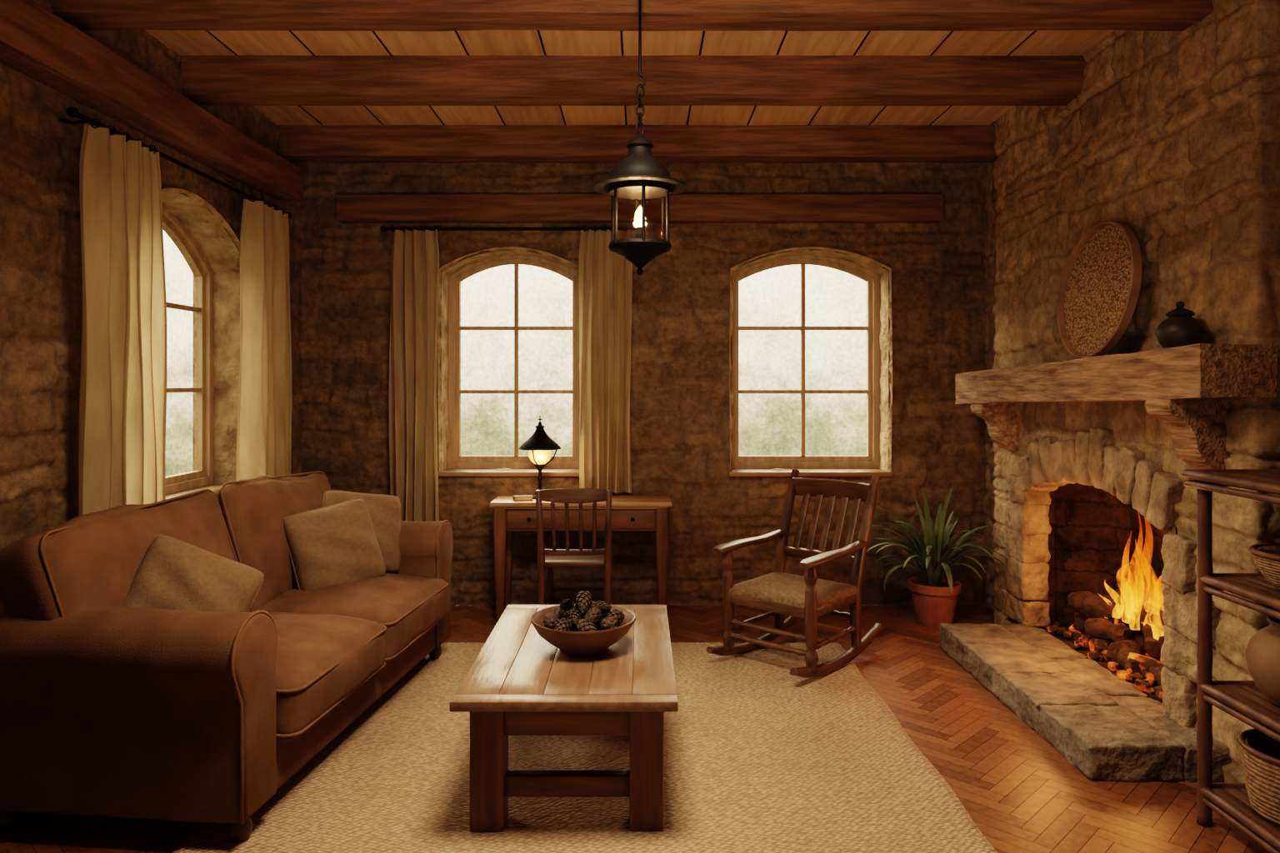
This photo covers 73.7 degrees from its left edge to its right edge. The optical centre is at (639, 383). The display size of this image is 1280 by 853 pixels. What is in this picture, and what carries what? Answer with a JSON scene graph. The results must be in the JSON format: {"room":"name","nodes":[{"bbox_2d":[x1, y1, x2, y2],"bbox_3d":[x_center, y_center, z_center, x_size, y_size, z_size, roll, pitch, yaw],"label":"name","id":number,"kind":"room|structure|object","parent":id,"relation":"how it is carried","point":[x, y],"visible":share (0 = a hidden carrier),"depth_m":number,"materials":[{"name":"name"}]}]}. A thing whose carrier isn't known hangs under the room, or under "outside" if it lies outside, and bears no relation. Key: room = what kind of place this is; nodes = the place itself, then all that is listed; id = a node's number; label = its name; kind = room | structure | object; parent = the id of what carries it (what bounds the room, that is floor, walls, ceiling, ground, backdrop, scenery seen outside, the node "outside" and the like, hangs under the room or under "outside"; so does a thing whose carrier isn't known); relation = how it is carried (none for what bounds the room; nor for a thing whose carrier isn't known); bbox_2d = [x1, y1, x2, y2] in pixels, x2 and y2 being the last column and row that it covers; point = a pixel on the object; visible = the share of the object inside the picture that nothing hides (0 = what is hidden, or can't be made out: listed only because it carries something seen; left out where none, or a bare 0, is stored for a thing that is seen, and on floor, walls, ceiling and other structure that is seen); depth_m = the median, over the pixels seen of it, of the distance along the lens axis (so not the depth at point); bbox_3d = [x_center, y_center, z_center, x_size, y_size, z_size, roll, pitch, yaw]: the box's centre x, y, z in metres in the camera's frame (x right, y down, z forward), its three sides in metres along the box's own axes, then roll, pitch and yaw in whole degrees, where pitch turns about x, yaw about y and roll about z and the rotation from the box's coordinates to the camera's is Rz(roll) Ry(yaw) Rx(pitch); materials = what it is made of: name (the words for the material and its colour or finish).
{"room":"traditional dwelling","nodes":[
{"label":"traditional dwelling","id":0,"kind":"room"},
{"bbox_2d":[0,0,304,549],"bbox_3d":[-2.112,-0.075,2.225,0.049,2.930,6.450,0,0,0],"label":"wall","id":1,"kind":"structure","parent":0,"point":[41,277],"depth_m":3.05,"materials":[{"name":"stone"}]},
{"bbox_2d":[0,0,304,201],"bbox_3d":[-2.040,-1.150,1.990,0.167,0.186,5.986,0,0,0],"label":"beam","id":2,"kind":"structure","parent":1,"relation":"attached to","point":[35,42],"depth_m":3.31,"materials":[{"name":"brown wood"}]},
{"bbox_2d":[59,106,291,218],"bbox_3d":[-2.042,-0.955,3.930,0.119,0.036,1.880,0,0,0],"label":"curtain rod","id":3,"kind":"object","parent":1,"relation":"attached to","point":[71,112],"visible":0.79,"depth_m":3.56,"materials":[{"name":"black metal"}]},
{"bbox_2d":[78,117,167,516],"bbox_3d":[-1.998,-0.207,3.323,0.127,1.535,0.478,0,0,0],"label":"curtain","id":4,"kind":"object","parent":3,"relation":"hanging from","point":[123,376],"visible":0.93,"depth_m":3.25,"materials":[{"name":"fabric"}]},
{"bbox_2d":[235,194,291,480],"bbox_3d":[-1.999,-0.102,4.590,0.138,1.745,0.468,0,0,0],"label":"curtain","id":5,"kind":"object","parent":3,"relation":"hanging from","point":[264,417],"visible":0.85,"depth_m":4.50,"materials":[{"name":"fabric"}]},
{"bbox_2d":[161,188,239,499],"bbox_3d":[-2.243,-0.160,3.965,0.335,1.480,1.330,0,0,0],"label":"window","id":6,"kind":"structure","parent":1,"relation":"in","point":[212,257],"depth_m":4.56,"materials":[{"name":"brown wood"}]},
{"bbox_2d":[50,0,1213,31],"bbox_3d":[0.025,-1.423,3.143,4.295,0.192,0.172,0,0,0],"label":"beam","id":7,"kind":"structure","parent":1,"relation":"attached to","point":[87,15],"depth_m":3.08,"materials":[{"name":"brown wood"}]},
{"bbox_2d":[180,54,1087,106],"bbox_3d":[0.024,-1.423,4.012,4.293,0.192,0.172,0,0,0],"label":"beam","id":8,"kind":"structure","parent":1,"relation":"attached to","point":[494,80],"depth_m":3.93,"materials":[{"name":"brown wood"}]},
{"bbox_2d":[278,124,997,163],"bbox_3d":[0.025,-1.423,5.072,4.296,0.192,0.172,0,0,0],"label":"beam","id":9,"kind":"structure","parent":1,"relation":"attached to","point":[565,143],"depth_m":4.99,"materials":[{"name":"brown wood"}]},
{"bbox_2d":[145,30,1114,124],"bbox_3d":[0.175,-1.560,2.315,5.170,0.100,6.830,0,0,0],"label":"ceiling","id":10,"kind":"structure","parent":0,"point":[185,42],"depth_m":3.87,"materials":[{"name":"brown wood"}]},
{"bbox_2d":[593,0,686,274],"bbox_3d":[0.000,-0.945,3.000,0.328,1.130,0.328,0,0,0],"label":"hanging lantern","id":11,"kind":"object","parent":10,"relation":"hanging from","point":[639,175],"visible":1,"depth_m":2.95,"materials":[{"name":"black metal"}]},
{"bbox_2d":[635,226,641,238],"bbox_3d":[0.000,-0.520,3.000,0.052,0.056,0.052,0,0,0],"label":"candle","id":12,"kind":"object","parent":11,"relation":"on","point":[637,230],"depth_m":2.98,"materials":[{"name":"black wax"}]},
{"bbox_2d":[0,605,1269,852],"bbox_3d":[0.175,1.450,2.315,5.170,0.120,6.830,0,0,0],"label":"floor","id":13,"kind":"structure","parent":0,"point":[1023,796],"depth_m":2.99,"materials":[{"name":"brown wood"}]},
{"bbox_2d":[535,488,612,604],"bbox_3d":[-0.345,0.968,4.648,0.399,0.846,0.444,0,0,0],"label":"desk chair","id":14,"kind":"object","parent":13,"relation":"on","point":[549,558],"visible":0.72,"depth_m":4.48,"materials":[{"name":"brown wood"}]},
{"bbox_2d":[490,495,671,622],"bbox_3d":[-0.343,1.040,5.101,1.054,0.700,0.332,0,0,0],"label":"writing desk","id":15,"kind":"object","parent":13,"relation":"on","point":[629,512],"visible":0.87,"depth_m":4.96,"materials":[{"name":"brown wood"}]},
{"bbox_2d":[513,495,533,501],"bbox_3d":[-0.691,0.678,5.040,0.112,0.024,0.080,0,0,-11],"label":"notebook","id":16,"kind":"object","parent":15,"relation":"on","point":[517,497],"visible":1,"depth_m":5.01,"materials":[{"name":"paper"}]},
{"bbox_2d":[518,415,560,499],"bbox_3d":[-0.600,0.443,5.120,0.254,0.495,0.254,0,0,0],"label":"desk lamp","id":17,"kind":"object","parent":15,"relation":"on","point":[540,445],"visible":0.88,"depth_m":5.07,"materials":[{"name":"black metal"}]},
{"bbox_2d":[171,642,997,852],"bbox_3d":[-0.160,1.380,2.925,2.452,0.014,3.262,0,0,0],"label":"rug","id":18,"kind":"object","parent":13,"relation":"on","point":[759,757],"visible":0.56,"depth_m":2.94,"materials":[{"name":"beige carpet"}]},
{"bbox_2d":[0,470,453,843],"bbox_3d":[-1.468,0.893,3.448,0.989,0.958,1.958,0,0,6],"label":"sofa","id":19,"kind":"object","parent":18,"relation":"on","point":[108,708],"visible":0.83,"depth_m":2.56,"materials":[{"name":"leather"}]},
{"bbox_2d":[0,491,252,620],"bbox_3d":[-1.760,0.730,3.017,0.411,0.608,0.946,0,0,6],"label":"cushion","id":20,"kind":"object","parent":19,"relation":"on","point":[85,567],"depth_m":2.69,"materials":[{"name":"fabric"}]},
{"bbox_2d":[122,534,264,612],"bbox_3d":[-1.524,0.740,2.867,0.459,0.453,0.275,0,0,-17],"label":"throw pillow","id":21,"kind":"object","parent":19,"relation":"on","point":[172,573],"visible":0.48,"depth_m":2.82,"materials":[{"name":"fabric"}]},
{"bbox_2d":[212,473,330,611],"bbox_3d":[-1.660,0.729,3.931,0.413,0.622,0.952,0,0,6],"label":"cushion","id":22,"kind":"object","parent":19,"relation":"on","point":[253,511],"depth_m":3.62,"materials":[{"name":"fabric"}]},
{"bbox_2d":[268,612,384,741],"bbox_3d":[-1.377,1.030,3.067,0.726,0.307,0.743,0,0,6],"label":"seat cushion","id":23,"kind":"object","parent":19,"relation":"on","point":[323,662],"depth_m":2.96,"materials":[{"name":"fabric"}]},
{"bbox_2d":[283,498,385,590],"bbox_3d":[-1.372,0.745,3.832,0.241,0.421,0.433,0,0,44],"label":"throw pillow","id":24,"kind":"object","parent":19,"relation":"on","point":[335,544],"visible":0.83,"depth_m":3.75,"materials":[{"name":"fabric"}]},
{"bbox_2d":[260,573,448,663],"bbox_3d":[-1.303,1.026,3.803,0.726,0.306,0.743,0,0,6],"label":"seat cushion","id":25,"kind":"object","parent":19,"relation":"on","point":[412,607],"depth_m":3.62,"materials":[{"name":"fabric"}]},
{"bbox_2d":[322,490,401,573],"bbox_3d":[-1.332,0.715,4.092,0.435,0.417,0.209,0,0,-40],"label":"throw pillow","id":26,"kind":"object","parent":19,"relation":"on","point":[384,511],"visible":0.52,"depth_m":4.11,"materials":[{"name":"fabric"}]},
{"bbox_2d":[449,605,678,831],"bbox_3d":[-0.225,1.156,3.070,0.674,0.433,1.110,0,0,0],"label":"coffee table","id":27,"kind":"object","parent":18,"relation":"on","point":[519,683],"visible":0.83,"depth_m":2.63,"materials":[{"name":"brown wood"}]},
{"bbox_2d":[530,603,635,655],"bbox_3d":[-0.200,0.883,3.020,0.372,0.114,0.372,0,0,0],"label":"bowl","id":28,"kind":"object","parent":27,"relation":"on","point":[574,643],"visible":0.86,"depth_m":2.90,"materials":[{"name":"wood"}]},
{"bbox_2d":[542,612,559,629],"bbox_3d":[-0.315,0.839,3.009,0.059,0.060,0.089,0,0,-28],"label":"pine cone","id":29,"kind":"object","parent":28,"relation":"in","point":[550,620],"visible":0.84,"depth_m":2.98,"materials":[{"name":"brown plant"}]},
{"bbox_2d":[548,606,563,619],"bbox_3d":[-0.281,0.839,3.087,0.102,0.068,0.066,0,0,-17],"label":"pine cone","id":30,"kind":"object","parent":28,"relation":"in","point":[557,611],"visible":0.23,"depth_m":3.06,"materials":[{"name":"brown plant"}]},
{"bbox_2d":[553,618,572,631],"bbox_3d":[-0.268,0.842,2.921,0.059,0.065,0.091,0,0,28],"label":"pine cone","id":31,"kind":"object","parent":28,"relation":"in","point":[563,624],"visible":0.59,"depth_m":2.92,"materials":[{"name":"brown plant"}]},
{"bbox_2d":[576,619,597,631],"bbox_3d":[-0.176,0.841,2.908,0.087,0.073,0.070,0,0,10],"label":"pine cone","id":32,"kind":"object","parent":28,"relation":"in","point":[585,625],"visible":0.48,"depth_m":2.90,"materials":[{"name":"brown plant"}]},
{"bbox_2d":[599,616,617,630],"bbox_3d":[-0.110,0.841,2.961,0.065,0.071,0.096,0,0,3],"label":"pine cone","id":33,"kind":"object","parent":28,"relation":"in","point":[608,622],"visible":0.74,"depth_m":2.93,"materials":[{"name":"brown plant"}]},
{"bbox_3d":[-0.236,0.879,2.968,0.061,0.072,0.088,0,0,-38],"label":"pine cone","id":34,"kind":"object","parent":28,"relation":"in","visible":0},
{"bbox_2d":[566,608,582,626],"bbox_3d":[-0.226,0.816,2.963,0.054,0.057,0.085,0,0,-11],"label":"pine cone","id":35,"kind":"object","parent":34,"relation":"on","point":[574,615],"visible":0.91,"depth_m":2.96,"materials":[{"name":"brown plant"}]},
{"label":"pine cone","id":36,"kind":"object","parent":28,"relation":"in","visible":0},
{"bbox_2d":[588,600,607,621],"bbox_3d":[-0.154,0.813,3.048,0.061,0.067,0.094,0,0,-34],"label":"pine cone","id":37,"kind":"object","parent":36,"relation":"on","point":[606,614],"visible":0.12,"depth_m":3.02,"materials":[{"name":"brown plant"}]},
{"bbox_2d":[606,609,624,627],"bbox_3d":[-0.095,0.842,3.035,0.061,0.067,0.095,0,0,32],"label":"pine cone","id":38,"kind":"object","parent":36,"relation":"on","point":[616,614],"visible":0.52,"depth_m":3.03,"materials":[{"name":"brown plant"}]},
{"label":"pine cone","id":39,"kind":"object","parent":28,"relation":"in","visible":0},
{"bbox_2d":[582,606,603,624],"bbox_3d":[-0.159,0.814,2.983,0.086,0.072,0.060,0,0,-35],"label":"pine cone","id":40,"kind":"object","parent":39,"relation":"on","point":[594,615],"visible":0.84,"depth_m":2.96,"materials":[{"name":"brown plant"}]},
{"bbox_2d":[590,600,611,614],"bbox_3d":[-0.132,0.789,2.995,0.081,0.055,0.053,0,0,36],"label":"pine cone","id":41,"kind":"object","parent":40,"relation":"on","point":[606,607],"visible":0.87,"depth_m":2.98,"materials":[{"name":"brown plant"}]},
{"bbox_3d":[-0.276,0.884,3.020,0.094,0.061,0.061,-21,0,4],"label":"pine cone","id":42,"kind":"object","parent":28,"relation":"in","visible":0},
{"bbox_2d":[560,606,574,619],"bbox_3d":[-0.246,0.816,3.029,0.075,0.052,0.053,0,0,18],"label":"pine cone","id":43,"kind":"object","parent":42,"relation":"on","point":[563,612],"visible":0.37,"depth_m":3.02,"materials":[{"name":"brown plant"}]},
{"bbox_2d":[559,596,574,610],"bbox_3d":[-0.258,0.789,3.034,0.056,0.066,0.077,0,0,-10],"label":"pine cone","id":44,"kind":"object","parent":43,"relation":"on","point":[567,602],"visible":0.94,"depth_m":3.02,"materials":[{"name":"brown plant"}]},
{"bbox_2d":[706,469,882,678],"bbox_3d":[0.790,0.923,4.284,0.582,0.897,0.839,0,0,42],"label":"rocking chair","id":45,"kind":"object","parent":18,"relation":"on","point":[808,597],"visible":1,"depth_m":4.25,"materials":[{"name":"brown wood"}]},
{"bbox_2d":[866,485,1005,628],"bbox_3d":[1.654,0.972,4.875,0.840,0.835,0.751,0,0,0],"label":"potted plant","id":46,"kind":"object","parent":13,"relation":"on","point":[934,595],"visible":1,"depth_m":4.85,"materials":[{"name":"green plant"}]},
{"bbox_2d":[938,0,1279,783],"bbox_3d":[2.073,-0.045,3.881,1.018,2.970,2.170,0,0,0],"label":"fireplace","id":47,"kind":"object","parent":13,"relation":"on","point":[1172,137],"visible":0.91,"depth_m":3.38,"materials":[{"name":"stone"}]},
{"bbox_2d":[1073,617,1093,633],"bbox_3d":[2.279,1.220,4.246,0.085,0.089,0.220,0,0,-32],"label":"log","id":48,"kind":"object","parent":47,"relation":"in","point":[1078,622],"visible":0.23,"depth_m":4.29,"materials":[{"name":"brown wood"}]},
{"bbox_2d":[1093,617,1133,625],"bbox_3d":[2.375,1.156,4.254,0.274,0.109,0.109,0,0,-31],"label":"flame","id":49,"kind":"object","parent":48,"relation":"on","point":[1126,622],"visible":0.03,"depth_m":4.23,"materials":[{"name":"yellow"}]},
{"bbox_2d":[1074,612,1093,619],"bbox_3d":[2.327,1.232,4.361,0.088,0.101,0.201,0,0,-44],"label":"log","id":50,"kind":"object","parent":47,"relation":"in","point":[1077,615],"visible":0.09,"depth_m":4.38,"materials":[{"name":"brown wood"}]},
{"bbox_2d":[1057,220,1141,359],"bbox_3d":[1.945,-0.394,3.640,0.114,0.589,0.590,0,0,0],"label":"woven tray","id":51,"kind":"object","parent":47,"relation":"on","point":[1099,290],"visible":1,"depth_m":3.62,"materials":[{"name":"brown wicker"}]},
{"bbox_2d":[1046,621,1164,699],"bbox_3d":[2.251,1.250,3.874,0.409,0.070,1.116,0,0,0],"label":"bed","id":52,"kind":"object","parent":47,"relation":"in","point":[1082,639],"visible":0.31,"depth_m":3.80,"materials":[{"name":"brown wood"}]},
{"bbox_2d":[1145,635,1164,659],"bbox_3d":[2.305,1.158,3.784,0.114,0.130,0.288,0,0,35],"label":"log","id":53,"kind":"object","parent":52,"relation":"on","point":[1152,648],"visible":0.38,"depth_m":3.69,"materials":[{"name":"brown wood"}]},
{"bbox_3d":[2.376,1.152,3.681,0.100,0.100,0.307,-19,-22,38],"label":"log","id":54,"kind":"object","parent":52,"relation":"on","visible":0},
{"bbox_2d":[1143,622,1162,637],"bbox_3d":[2.292,1.097,3.690,0.091,0.094,0.198,0,0,-27],"label":"log","id":55,"kind":"object","parent":54,"relation":"on","point":[1148,630],"visible":0.15,"depth_m":3.73,"materials":[{"name":"wood"}]},
{"bbox_2d":[1147,608,1164,629],"bbox_3d":[2.272,1.032,3.672,0.090,0.090,0.197,0,0,-12],"label":"flame","id":56,"kind":"object","parent":55,"relation":"on","point":[1150,619],"visible":0.3,"depth_m":3.71,"materials":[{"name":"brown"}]},
{"bbox_2d":[1158,636,1164,649],"bbox_3d":[2.275,1.094,3.599,0.217,0.089,0.093,0,0,-37],"label":"log","id":57,"kind":"object","parent":54,"relation":"on","point":[1161,641],"visible":0.06,"depth_m":3.56,"materials":[{"name":"brown wood"}]},
{"bbox_2d":[1088,621,1124,652],"bbox_3d":[2.248,1.225,4.095,0.291,0.129,0.116,0,0,-42],"label":"log","id":58,"kind":"object","parent":47,"relation":"in","point":[1103,644],"visible":0.23,"depth_m":4.00,"materials":[{"name":"brown wood"}]},
{"bbox_2d":[1083,618,1134,642],"bbox_3d":[2.199,1.165,4.010,0.093,0.102,0.211,0,0,-33],"label":"log","id":59,"kind":"object","parent":58,"relation":"on","point":[1103,628],"visible":0.88,"depth_m":3.99,"materials":[{"name":"brown wood"}]},
{"bbox_2d":[1099,616,1119,624],"bbox_3d":[2.277,1.156,4.143,0.096,0.097,0.210,0,0,29],"label":"log","id":60,"kind":"object","parent":58,"relation":"on","point":[1114,621],"visible":0.1,"depth_m":4.12,"materials":[{"name":"brown wood"}]},
{"bbox_2d":[1066,590,1124,618],"bbox_3d":[2.244,1.093,4.195,0.121,0.129,0.298,0,0,-19],"label":"log","id":61,"kind":"object","parent":60,"relation":"on","point":[1097,606],"visible":0.94,"depth_m":4.15,"materials":[{"name":"brown wood"}]},
{"bbox_2d":[1117,607,1129,620],"bbox_3d":[2.354,1.095,4.057,0.091,0.102,0.241,0,0,-11],"label":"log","id":62,"kind":"object","parent":58,"relation":"on","point":[1125,618],"visible":0.1,"depth_m":4.07,"materials":[{"name":"yellow"}]},
{"bbox_2d":[1113,588,1134,608],"bbox_3d":[2.323,1.031,4.093,0.085,0.107,0.268,0,0,23],"label":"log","id":63,"kind":"object","parent":62,"relation":"on","point":[1122,597],"visible":0.86,"depth_m":4.00,"materials":[{"name":"yellow"}]},
{"bbox_2d":[955,343,1277,404],"bbox_3d":[1.961,-0.004,3.875,0.266,0.253,2.156,0,0,0],"label":"mantel shelf","id":64,"kind":"object","parent":47,"relation":"attached to","point":[1202,373],"depth_m":3.18,"materials":[{"name":"brown wood"}]},
{"bbox_2d":[1105,640,1146,679],"bbox_3d":[2.146,1.215,3.753,0.117,0.128,0.228,0,0,3],"label":"log","id":65,"kind":"object","parent":47,"relation":"in","point":[1118,652],"visible":0.75,"depth_m":3.76,"materials":[{"name":"brown wood"}]},
{"bbox_2d":[1122,640,1143,654],"bbox_3d":[2.227,1.221,3.882,0.105,0.102,0.315,0,0,29],"label":"log","id":66,"kind":"object","parent":47,"relation":"in","point":[1138,648],"visible":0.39,"depth_m":3.82,"materials":[{"name":"brown wood"}]},
{"bbox_2d":[1134,634,1146,653],"bbox_3d":[2.292,1.216,3.993,0.094,0.109,0.209,0,0,-31],"label":"log","id":67,"kind":"object","parent":47,"relation":"in","point":[1140,639],"visible":0.19,"depth_m":3.92,"materials":[{"name":"brown wood"}]},
{"bbox_2d":[1127,652,1164,671],"bbox_3d":[2.231,1.232,3.615,0.102,0.112,0.287,0,0,-42],"label":"log","id":68,"kind":"object","parent":47,"relation":"in","point":[1147,662],"visible":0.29,"depth_m":3.65,"materials":[{"name":"brown wood"}]},
{"bbox_2d":[1150,664,1164,685],"bbox_3d":[2.196,1.220,3.511,0.113,0.160,0.280,0,0,6],"label":"log","id":69,"kind":"object","parent":47,"relation":"in","point":[1156,671],"visible":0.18,"depth_m":3.57,"materials":[{"name":"brown wood"}]},
{"bbox_2d":[1155,301,1205,349],"bbox_3d":[1.950,-0.206,3.080,0.152,0.179,0.152,0,0,0],"label":"lidded jar","id":70,"kind":"object","parent":47,"relation":"on","point":[1180,329],"visible":0.87,"depth_m":3.04,"materials":[{"name":"ceramic"}]},
{"bbox_3d":[2.341,1.098,3.831,0.114,0.110,0.293,16,13,-3],"label":"log","id":71,"kind":"object","parent":47,"relation":"in","visible":0},
{"bbox_2d":[1133,600,1164,629],"bbox_3d":[2.274,1.030,3.793,0.098,0.101,0.268,0,0,8],"label":"flame","id":72,"kind":"object","parent":71,"relation":"on","point":[1141,608],"visible":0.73,"depth_m":3.77,"materials":[{"name":"yellow"}]},
{"bbox_2d":[1181,469,1279,852],"bbox_3d":[1.930,0.833,2.330,0.398,1.115,0.818,0,0,0],"label":"shelf unit","id":73,"kind":"object","parent":13,"relation":"on","point":[1231,802],"visible":0.88,"depth_m":2.63,"materials":[{"name":"wood"}]},
{"bbox_2d":[1237,728,1279,825],"bbox_3d":[1.935,1.169,2.500,0.301,0.198,0.301,0,0,0],"label":"basket","id":74,"kind":"object","parent":73,"relation":"on","point":[1260,754],"visible":0.99,"depth_m":2.49,"materials":[{"name":"wicker"}]},
{"bbox_2d":[1245,616,1279,706],"bbox_3d":[1.930,0.819,2.490,0.268,0.243,0.268,0,0,0],"label":"clay jar","id":75,"kind":"object","parent":73,"relation":"on","point":[1262,652],"visible":0.96,"depth_m":2.48,"materials":[{"name":"brown ceramic"}]},
{"bbox_2d":[1249,543,1279,589],"bbox_3d":[1.935,0.546,2.460,0.293,0.118,0.293,0,0,0],"label":"basket","id":76,"kind":"object","parent":73,"relation":"on","point":[1266,557],"visible":1,"depth_m":2.47,"materials":[{"name":"wicker"}]},
{"bbox_2d":[299,162,987,606],"bbox_3d":[0.025,-0.075,5.332,4.510,2.930,0.047,0,0,0],"label":"wall","id":77,"kind":"structure","parent":0,"point":[680,413],"depth_m":5.33,"materials":[{"name":"stone"}]},
{"bbox_2d":[380,226,634,231],"bbox_3d":[-0.790,-0.945,5.272,1.600,0.036,0.119,0,0,0],"label":"curtain rod","id":78,"kind":"object","parent":77,"relation":"attached to","point":[382,228],"visible":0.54,"depth_m":5.22,"materials":[{"name":"black metal"}]},
{"bbox_2d":[389,225,439,521],"bbox_3d":[-1.382,-0.037,5.230,0.320,1.855,0.133,0,0,0],"label":"curtain","id":79,"kind":"object","parent":78,"relation":"hanging from","point":[415,253],"visible":0.94,"depth_m":5.23,"materials":[{"name":"fabric"}]},
{"bbox_2d":[578,225,632,494],"bbox_3d":[-0.211,-0.147,5.233,0.328,1.635,0.122,0,0,0],"label":"curtain","id":80,"kind":"object","parent":78,"relation":"hanging from","point":[605,276],"visible":0.93,"depth_m":5.23,"materials":[{"name":"fabric"}]},
{"bbox_2d":[437,246,579,476],"bbox_3d":[-0.805,-0.135,5.463,0.930,1.450,0.335,0,0,0],"label":"window","id":81,"kind":"structure","parent":77,"relation":"in","point":[453,464],"depth_m":5.52,"materials":[{"name":"brown wood"}]},
{"bbox_2d":[335,193,944,224],"bbox_3d":[0.000,-1.082,5.295,3.746,0.172,0.116,0,0,0],"label":"beam","id":82,"kind":"structure","parent":77,"relation":"attached to","point":[873,208],"depth_m":5.24,"materials":[{"name":"brown wood"}]},
{"bbox_2d":[728,246,892,476],"bbox_3d":[1.062,-0.135,5.463,1.038,1.450,0.335,0,0,0],"label":"window","id":83,"kind":"structure","parent":77,"relation":"in","point":[877,462],"depth_m":5.52,"materials":[{"name":"brown wood"}]},
{"bbox_2d":[982,162,997,610],"bbox_3d":[2.162,-0.075,2.225,0.048,2.930,6.450,0,0,0],"label":"wall","id":84,"kind":"structure","parent":0,"point":[989,262],"depth_m":5.27,"materials":[{"name":"stone"}]},
{"label":"log","id":85,"kind":"object","parent":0,"visible":0},
{"bbox_2d":[1127,608,1143,632],"bbox_3d":[2.348,1.089,3.962,0.115,0.140,0.245,0,0,5],"label":"flame","id":86,"kind":"object","parent":85,"relation":"on","point":[1130,616],"visible":0.21,"depth_m":3.97,"materials":[{"name":"yellow"}]},
{"bbox_2d":[1130,586,1157,626],"bbox_3d":[2.335,1.033,3.953,0.116,0.137,0.285,0,0,22],"label":"flame","id":87,"kind":"object","parent":86,"relation":"on","point":[1142,593],"visible":0.48,"depth_m":3.96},
{"label":"pine cone","id":88,"kind":"object","parent":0,"visible":0},
{"bbox_2d":[574,590,592,614],"bbox_3d":[-0.198,0.777,3.023,0.070,0.073,0.087,0,0,-24],"label":"pine cone","id":89,"kind":"object","parent":88,"relation":"on","point":[583,601],"visible":0.98,"depth_m":3.01,"materials":[{"name":"brown plant"}]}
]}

